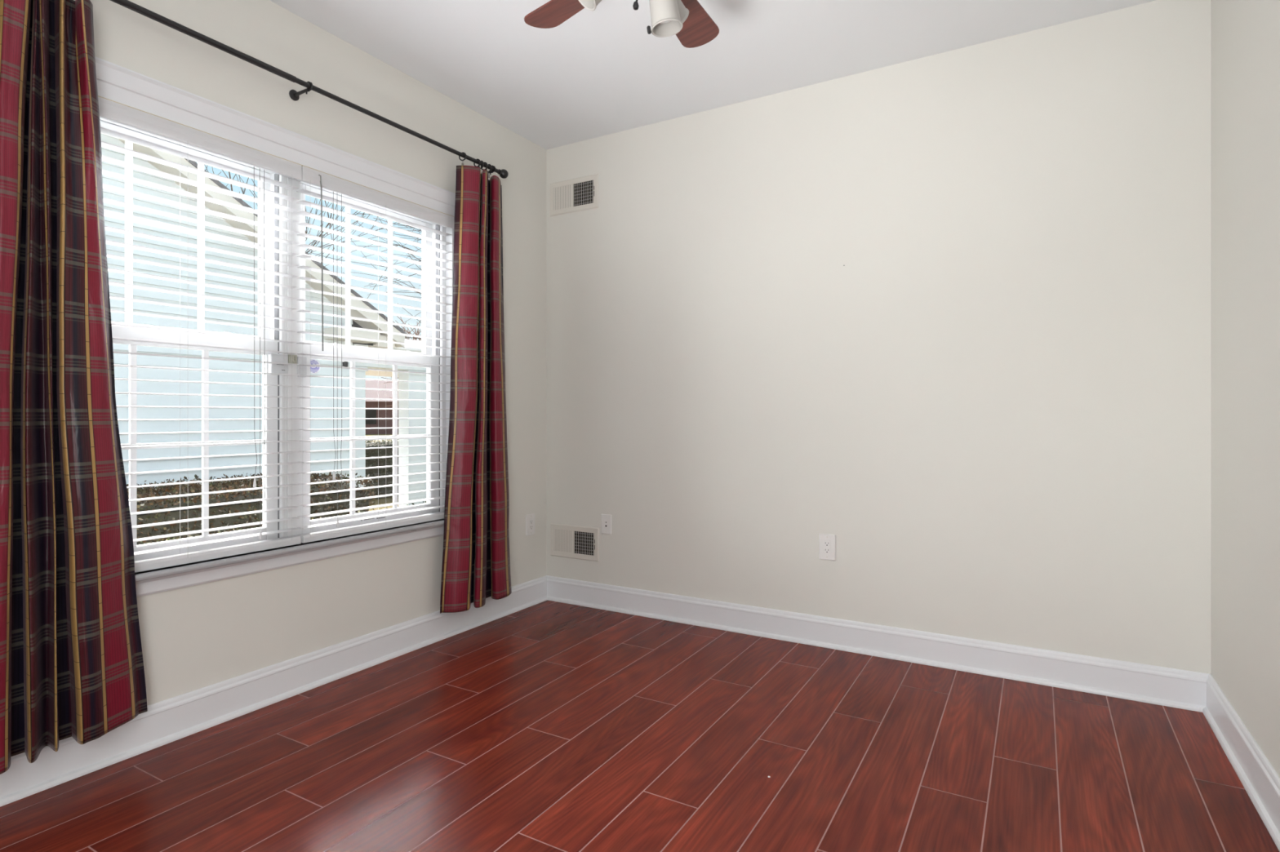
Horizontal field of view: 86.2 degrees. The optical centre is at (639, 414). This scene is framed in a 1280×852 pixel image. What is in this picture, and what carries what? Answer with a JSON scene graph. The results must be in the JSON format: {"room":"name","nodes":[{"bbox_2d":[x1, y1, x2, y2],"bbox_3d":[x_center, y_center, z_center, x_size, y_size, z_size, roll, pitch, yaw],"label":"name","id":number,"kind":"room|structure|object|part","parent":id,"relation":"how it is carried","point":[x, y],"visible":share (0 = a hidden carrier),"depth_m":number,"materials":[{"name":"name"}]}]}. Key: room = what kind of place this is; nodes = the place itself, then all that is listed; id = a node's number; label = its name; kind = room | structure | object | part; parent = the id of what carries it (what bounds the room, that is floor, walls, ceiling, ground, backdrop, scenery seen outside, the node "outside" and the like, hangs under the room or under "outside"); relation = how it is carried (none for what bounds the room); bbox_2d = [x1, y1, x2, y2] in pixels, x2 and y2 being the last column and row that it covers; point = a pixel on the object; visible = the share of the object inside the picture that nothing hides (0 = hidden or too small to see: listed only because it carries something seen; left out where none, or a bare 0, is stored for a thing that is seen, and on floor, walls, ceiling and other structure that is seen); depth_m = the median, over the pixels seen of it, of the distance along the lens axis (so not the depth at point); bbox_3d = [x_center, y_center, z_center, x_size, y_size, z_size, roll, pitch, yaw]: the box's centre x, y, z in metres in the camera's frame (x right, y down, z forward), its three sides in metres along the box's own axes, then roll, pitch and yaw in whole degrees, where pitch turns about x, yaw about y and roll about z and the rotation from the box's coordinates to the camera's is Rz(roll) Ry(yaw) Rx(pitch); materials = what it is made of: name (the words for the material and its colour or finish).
{"room":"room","nodes":[
{"label":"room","id":0,"kind":"room"},
{"bbox_2d":[74,0,546,706],"bbox_3d":[-1.746,-0.024,2.353,0.200,3.190,4.570,0,0,30],"label":"wall","id":1,"kind":"structure","parent":0,"point":[194,637],"depth_m":2.92,"materials":[{"name":"white paint"}]},
{"bbox_2d":[99,117,287,561],"bbox_3d":[-1.694,-0.242,2.442,0.110,1.525,0.848,0,0,30],"label":"window","id":2,"kind":"structure","parent":1,"relation":"in","point":[117,331],"depth_m":2.56,"materials":[{"name":"white plastic"}]},
{"bbox_3d":[-1.710,-0.630,2.447,0.028,0.702,0.786,0,0,30],"label":"sash","id":3,"kind":"part","parent":2,"relation":"part of","materials":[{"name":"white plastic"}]},
{"bbox_3d":[-1.673,0.102,2.429,0.030,0.798,0.788,0,0,30],"label":"sash","id":4,"kind":"part","parent":2,"relation":"part of","materials":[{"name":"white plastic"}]},
{"bbox_2d":[97,96,302,573],"bbox_3d":[-1.595,-0.244,2.402,0.072,1.529,0.854,0,0,30],"label":"window blind","id":5,"kind":"object","parent":2,"relation":"attached to","point":[109,110],"visible":0.72,"depth_m":2.43,"materials":[{"name":"white plastic"}]},
{"bbox_3d":[-1.602,0.505,2.406,0.050,0.030,0.846,0,0,30],"label":"rail","id":6,"kind":"part","parent":5,"relation":"part of","materials":[{"name":"white"}]},
{"bbox_3d":[-1.583,-0.229,2.435,0.053,1.460,0.696,0,0,30],"label":"ladder cord","id":7,"kind":"part","parent":5,"relation":"part of","materials":[{"name":"white fabric"}]},
{"bbox_3d":[-1.447,-0.249,2.599,0.004,1.380,0.043,0,0,30],"label":"pull cord","id":8,"kind":"part","parent":5,"relation":"part of","materials":[{"name":"white fabric"}]},
{"bbox_2d":[267,353,288,373],"bbox_3d":[-1.455,-0.205,2.749,0.025,0.080,0.072,0,0,30],"label":"sensor","id":9,"kind":"object","parent":2,"relation":"attached to","point":[272,357],"visible":0.83,"depth_m":2.74,"materials":[{"name":"white plastic"}]},
{"bbox_2d":[0,575,547,807],"bbox_3d":[-1.677,1.051,2.243,0.030,0.141,4.450,0,0,30],"label":"baseboard","id":10,"kind":"structure","parent":1,"relation":"attached to","point":[171,720],"depth_m":2.56,"materials":[{"name":"white paint"}]},
{"bbox_2d":[94,56,455,217],"bbox_3d":[-1.381,-1.073,2.757,0.024,0.116,1.945,0,0,30],"label":"trim","id":11,"kind":"structure","parent":1,"relation":"attached to","point":[115,82],"depth_m":2.60,"materials":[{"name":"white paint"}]},
{"bbox_2d":[134,519,444,582],"bbox_3d":[-1.431,0.533,2.786,0.210,0.024,1.965,0,0,30],"label":"trim","id":12,"kind":"structure","parent":1,"relation":"attached to","point":[184,568],"depth_m":2.63,"materials":[{"name":"white paint"}]},
{"bbox_2d":[135,524,444,597],"bbox_3d":[-1.381,0.575,2.756,0.026,0.060,1.925,0,0,30],"label":"trim","id":13,"kind":"structure","parent":1,"relation":"attached to","point":[148,587],"depth_m":2.67,"materials":[{"name":"white paint"}]},
{"bbox_2d":[287,177,294,536],"bbox_3d":[-1.470,-0.242,2.820,0.108,1.525,0.030,0,0,30],"label":"trim","id":14,"kind":"structure","parent":1,"relation":"attached to","point":[289,180],"depth_m":2.79,"materials":[{"name":"white plastic"}]},
{"bbox_2d":[288,354,297,364],"bbox_3d":[-1.414,-0.227,2.788,0.020,0.036,0.032,0,0,30],"label":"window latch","id":15,"kind":"structure","parent":1,"relation":"in","point":[294,357],"depth_m":2.78,"materials":[{"name":"beige metal"}]},
{"bbox_2d":[110,0,508,178],"bbox_3d":[-1.342,-1.298,2.727,0.122,0.060,2.329,0,0,30],"label":"curtain rod","id":16,"kind":"object","parent":1,"relation":"attached to","point":[294,95],"visible":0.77,"depth_m":2.62,"materials":[{"name":"black metal"}]},
{"bbox_2d":[0,0,147,774],"bbox_3d":[-1.701,-0.142,1.994,0.107,2.230,0.517,0,0,30],"label":"curtain","id":17,"kind":"object","parent":16,"relation":"hanging from","point":[72,663],"visible":1,"depth_m":2.00,"materials":[{"name":"red fabric"}]},
{"bbox_2d":[458,151,466,165],"bbox_3d":[-0.890,-1.284,3.430,0.043,0.070,0.011,0,0,16],"label":"curtain ring","id":18,"kind":"object","parent":16,"relation":"hanging from","point":[464,158],"visible":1,"depth_m":3.43,"materials":[{"name":"black metal"}]},
{"bbox_2d":[440,165,511,613],"bbox_3d":[-0.805,-0.140,3.542,0.098,2.222,0.520,0,0,30],"label":"curtain","id":19,"kind":"object","parent":16,"relation":"hanging from","point":[476,566],"visible":1,"depth_m":3.45,"materials":[{"name":"red fabric"}]},
{"bbox_2d":[473,159,480,167],"bbox_3d":[-0.838,-1.284,3.520,0.043,0.070,0.011,0,0,24],"label":"curtain ring","id":20,"kind":"object","parent":16,"relation":"hanging from","point":[477,159],"visible":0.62,"depth_m":3.51,"materials":[{"name":"black metal"}]},
{"bbox_2d":[486,164,491,177],"bbox_3d":[-0.795,-1.284,3.593,0.043,0.070,0.011,0,0,36],"label":"curtain ring","id":21,"kind":"object","parent":16,"relation":"hanging from","point":[487,164],"visible":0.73,"depth_m":3.59,"materials":[{"name":"black metal"}]},
{"bbox_2d":[294,177,445,535],"bbox_3d":[-1.257,-0.242,3.193,0.110,1.525,0.830,0,0,30],"label":"window","id":22,"kind":"structure","parent":1,"relation":"in","point":[307,348],"depth_m":3.25,"materials":[{"name":"white plastic"}]},
{"bbox_2d":[297,356,306,377],"bbox_3d":[-1.407,-0.199,2.837,0.020,0.084,0.040,0,0,30],"label":"sensor","id":23,"kind":"object","parent":22,"relation":"attached to","point":[299,358],"visible":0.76,"depth_m":2.83,"materials":[{"name":"white plastic"}]},
{"bbox_2d":[310,359,320,373],"bbox_3d":[-1.389,-0.207,2.911,0.002,0.063,0.063,0,0,30],"label":"sticker","id":24,"kind":"object","parent":22,"relation":"attached to","point":[313,370],"visible":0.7,"depth_m":2.92,"materials":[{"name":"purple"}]},
{"bbox_3d":[-1.272,-0.630,3.199,0.028,0.702,0.768,0,0,30],"label":"sash","id":25,"kind":"part","parent":22,"relation":"part of","materials":[{"name":"white plastic"}]},
{"bbox_3d":[-1.236,0.102,3.180,0.030,0.798,0.770,0,0,30],"label":"sash","id":26,"kind":"part","parent":22,"relation":"part of","materials":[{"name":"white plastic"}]},
{"bbox_2d":[296,165,453,543],"bbox_3d":[-1.168,-0.244,3.132,0.075,1.529,0.830,0,0,30],"label":"window blind","id":27,"kind":"object","parent":22,"relation":"attached to","point":[311,176],"visible":0.92,"depth_m":3.06,"materials":[{"name":"white plastic"}]},
{"bbox_3d":[-1.278,-0.249,2.890,0.004,1.380,0.043,0,0,30],"label":"pull cord","id":28,"kind":"part","parent":27,"relation":"part of","materials":[{"name":"white fabric"}]},
{"bbox_3d":[-1.177,0.505,3.137,0.050,0.030,0.822,0,0,30],"label":"rail","id":29,"kind":"part","parent":27,"relation":"part of","materials":[{"name":"white plastic"}]},
{"bbox_2d":[445,226,453,475],"bbox_3d":[-1.457,-0.248,2.801,0.150,1.539,1.735,0,0,30],"label":"trim","id":30,"kind":"structure","parent":1,"relation":"attached to","point":[450,247],"depth_m":3.52,"materials":[{"name":"white paint"}]},
{"bbox_2d":[525,513,534,536],"bbox_3d":[-0.645,0.648,4.038,0.009,0.124,0.081,0,0,30],"label":"power outlet","id":31,"kind":"object","parent":1,"relation":"attached to","point":[530,518],"visible":1,"depth_m":4.03,"materials":[{"name":"white plastic"}]},
{"bbox_2d":[528,518,533,530],"bbox_3d":[-0.642,0.648,4.036,0.002,0.067,0.034,0,0,30],"label":"receptacle","id":32,"kind":"object","parent":31,"relation":"attached to","point":[531,520],"depth_m":4.03,"materials":[{"name":"white plastic"}]},
{"bbox_2d":[0,600,1279,851],"bbox_3d":[-0.320,1.170,1.465,3.198,0.102,4.470,0,0,30],"label":"floor","id":33,"kind":"structure","parent":0,"point":[547,726],"depth_m":2.16,"materials":[{"name":"brown wood"}]},
{"bbox_2d":[269,0,1155,149],"bbox_3d":[-0.343,-1.669,1.467,3.438,0.100,4.690,0,0,30],"label":"ceiling","id":34,"kind":"structure","parent":0,"point":[599,72],"depth_m":2.99,"materials":[{"name":"white paint"}]},
{"bbox_2d":[524,0,719,48],"bbox_3d":[0.016,-1.360,2.011,0.987,0.516,0.966,0,0,30],"label":"ceiling fan","id":35,"kind":"object","parent":34,"relation":"hanging from","point":[691,23],"visible":1,"depth_m":2.23,"materials":[{"name":"brown wood"}]},
{"bbox_3d":[-0.237,-1.329,2.206,0.136,0.032,0.361,0,0,-43],"label":"blade","id":36,"kind":"part","parent":35,"relation":"part of","materials":[{"name":"brown wood"}]},
{"bbox_3d":[-0.132,-1.223,1.943,0.125,0.125,0.093,0,0,-1],"label":"lamp shade","id":37,"kind":"part","parent":35,"relation":"part of","materials":[{"name":"grey glass"}]},
{"bbox_3d":[-0.012,-1.196,1.979,0.018,0.047,0.018,0,0,30],"label":"pull knob","id":38,"kind":"part","parent":35,"relation":"part of","materials":[{"name":"black metal"}]},
{"bbox_3d":[0.077,-1.162,1.975,0.095,0.108,0.094,0,0,30],"label":"lamp shade","id":39,"kind":"part","parent":35,"relation":"part of","materials":[{"name":"grey glass"}]},
{"bbox_3d":[0.093,-1.252,2.104,0.094,0.117,0.121,0,0,30],"label":"lamp shade","id":40,"kind":"part","parent":35,"relation":"part of","materials":[{"name":"grey glass"}]},
{"bbox_3d":[0.149,-1.329,2.284,0.142,0.032,0.361,0,0,30],"label":"blade","id":41,"kind":"part","parent":35,"relation":"part of","materials":[{"name":"brown wood"}]},
{"bbox_2d":[546,0,1210,674],"bbox_3d":[0.807,-0.249,3.441,3.438,2.740,0.122,0,0,30],"label":"wall","id":42,"kind":"structure","parent":0,"point":[944,317],"depth_m":3.10,"materials":[{"name":"white paint"}]},
{"bbox_2d":[550,173,598,216],"bbox_3d":[-0.398,-1.306,4.065,0.356,0.201,0.014,0,0,30],"label":"air vent","id":43,"kind":"object","parent":42,"relation":"in","point":[580,193],"visible":1,"depth_m":4.06,"materials":[{"name":"beige metal"}]},
{"bbox_3d":[-0.462,-1.306,4.110,0.136,0.135,0.001,0,0,30],"label":"damper plate","id":44,"kind":"part","parent":43,"relation":"part of","materials":[{"name":"silver metal"}]},
{"bbox_3d":[-0.333,-1.306,4.034,0.142,0.120,0.001,0,0,30],"label":"damper blade","id":45,"kind":"part","parent":43,"relation":"part of","materials":[{"name":"grey metal"}]},
{"bbox_2d":[550,523,599,561],"bbox_3d":[-0.394,0.757,4.063,0.355,0.198,0.014,0,0,30],"label":"air vent","id":46,"kind":"object","parent":42,"relation":"in","point":[569,541],"visible":1,"depth_m":4.06,"materials":[{"name":"beige metal"}]},
{"bbox_3d":[-0.329,0.757,4.031,0.142,0.118,0.001,0,0,30],"label":"damper blade","id":47,"kind":"part","parent":46,"relation":"part of","materials":[{"name":"grey metal"}]},
{"bbox_2d":[601,514,611,534],"bbox_3d":[-0.195,0.632,3.951,0.071,0.114,0.007,0,0,30],"label":"cable plate","id":48,"kind":"object","parent":42,"relation":"attached to","point":[606,518],"visible":1,"depth_m":3.95,"materials":[{"name":"white plastic"}]},
{"bbox_2d":[818,533,835,560],"bbox_3d":[0.906,0.640,3.309,0.081,0.124,0.009,0,0,30],"label":"power outlet","id":49,"kind":"object","parent":42,"relation":"attached to","point":[827,543],"visible":1,"depth_m":3.31,"materials":[{"name":"white plastic"}]},
{"bbox_2d":[823,540,830,554],"bbox_3d":[0.905,0.640,3.307,0.034,0.067,0.002,0,0,30],"label":"receptacle","id":50,"kind":"object","parent":49,"relation":"attached to","point":[826,543],"depth_m":3.31,"materials":[{"name":"white plastic"}]},
{"bbox_2d":[546,575,1208,712],"bbox_3d":[0.787,1.051,3.366,3.158,0.141,0.030,0,0,30],"label":"baseboard","id":51,"kind":"structure","parent":42,"relation":"attached to","point":[1185,690],"depth_m":3.10,"materials":[{"name":"white paint"}]},
{"bbox_2d":[1210,0,1279,777],"bbox_3d":[1.091,-0.249,0.632,0.120,2.740,4.450,0,0,30],"label":"wall","id":52,"kind":"structure","parent":0,"point":[1245,34],"depth_m":2.17,"materials":[{"name":"white paint"}]},
{"bbox_2d":[1202,674,1279,851],"bbox_3d":[1.026,1.051,0.670,0.030,0.141,4.450,0,0,30],"label":"baseboard","id":53,"kind":"structure","parent":52,"relation":"attached to","point":[1258,777],"depth_m":2.08,"materials":[{"name":"white paint"}]},
{"label":"outside","id":54,"kind":"structure","parent":0,"visible":0},
{"bbox_2d":[365,434,398,511],"bbox_3d":[-92.869,1.821,104.189,259.830,0.500,320.000,0,0,30],"label":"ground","id":55,"kind":"structure","parent":54,"point":[385,500],"depth_m":12.39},
{"bbox_2d":[126,470,377,545],"bbox_3d":[-4.799,1.062,4.320,1.527,1.059,6.551,0,0,30],"label":"hedge","id":56,"kind":"object","parent":55,"relation":"on","point":[171,490],"visible":0.27,"depth_m":5.64,"materials":[{"name":"green plant"}]},
{"bbox_2d":[100,133,426,507],"bbox_3d":[-8.555,-1.438,7.572,8.580,6.018,17.560,0,0,30],"label":"house","id":57,"kind":"structure","parent":55,"relation":"on","point":[121,386],"depth_m":6.89,"materials":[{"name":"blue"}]},
{"bbox_2d":[139,501,426,545],"bbox_3d":[-2.135,1.135,4.520,0.906,0.925,8.308,0,0,30],"label":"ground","id":58,"kind":"structure","parent":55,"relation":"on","point":[358,512],"depth_m":4.22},
{"bbox_2d":[195,161,400,276],"bbox_3d":[-11.520,-5.061,22.185,10.135,13.390,8.123,0,0,-20],"label":"bare tree","id":59,"kind":"object","parent":55,"relation":"on","point":[243,191],"visible":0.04,"depth_m":22.17,"materials":[{"name":"brown plant"}]},
{"bbox_2d":[312,213,422,338],"bbox_3d":[-4.062,-4.247,16.985,9.838,11.801,9.583,0,0,22],"label":"bare tree","id":60,"kind":"object","parent":55,"relation":"on","point":[395,245],"visible":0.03,"depth_m":15.63,"materials":[{"name":"brown plant"}]},
{"bbox_2d":[365,380,398,434],"bbox_3d":[-21.207,-0.729,60.157,17.200,4.600,10.000,0,0,-10],"label":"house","id":61,"kind":"structure","parent":55,"relation":"on","point":[383,394],"depth_m":55.70,"materials":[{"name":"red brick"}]},
{"bbox_2d":[365,439,398,500],"bbox_3d":[-4.888,1.003,13.506,1.018,1.205,7.534,0,0,30],"label":"hedge","id":62,"kind":"object","parent":55,"relation":"on","point":[387,451],"visible":0.09,"depth_m":12.81,"materials":[{"name":"green plant"}]},
{"bbox_2d":[381,315,422,406],"bbox_3d":[-6.152,-0.826,22.045,4.512,4.916,3.804,0,0,-12],"label":"bare tree","id":63,"kind":"object","parent":55,"relation":"on","point":[406,331],"visible":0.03,"depth_m":21.06,"materials":[{"name":"brown plant"}]}
]}

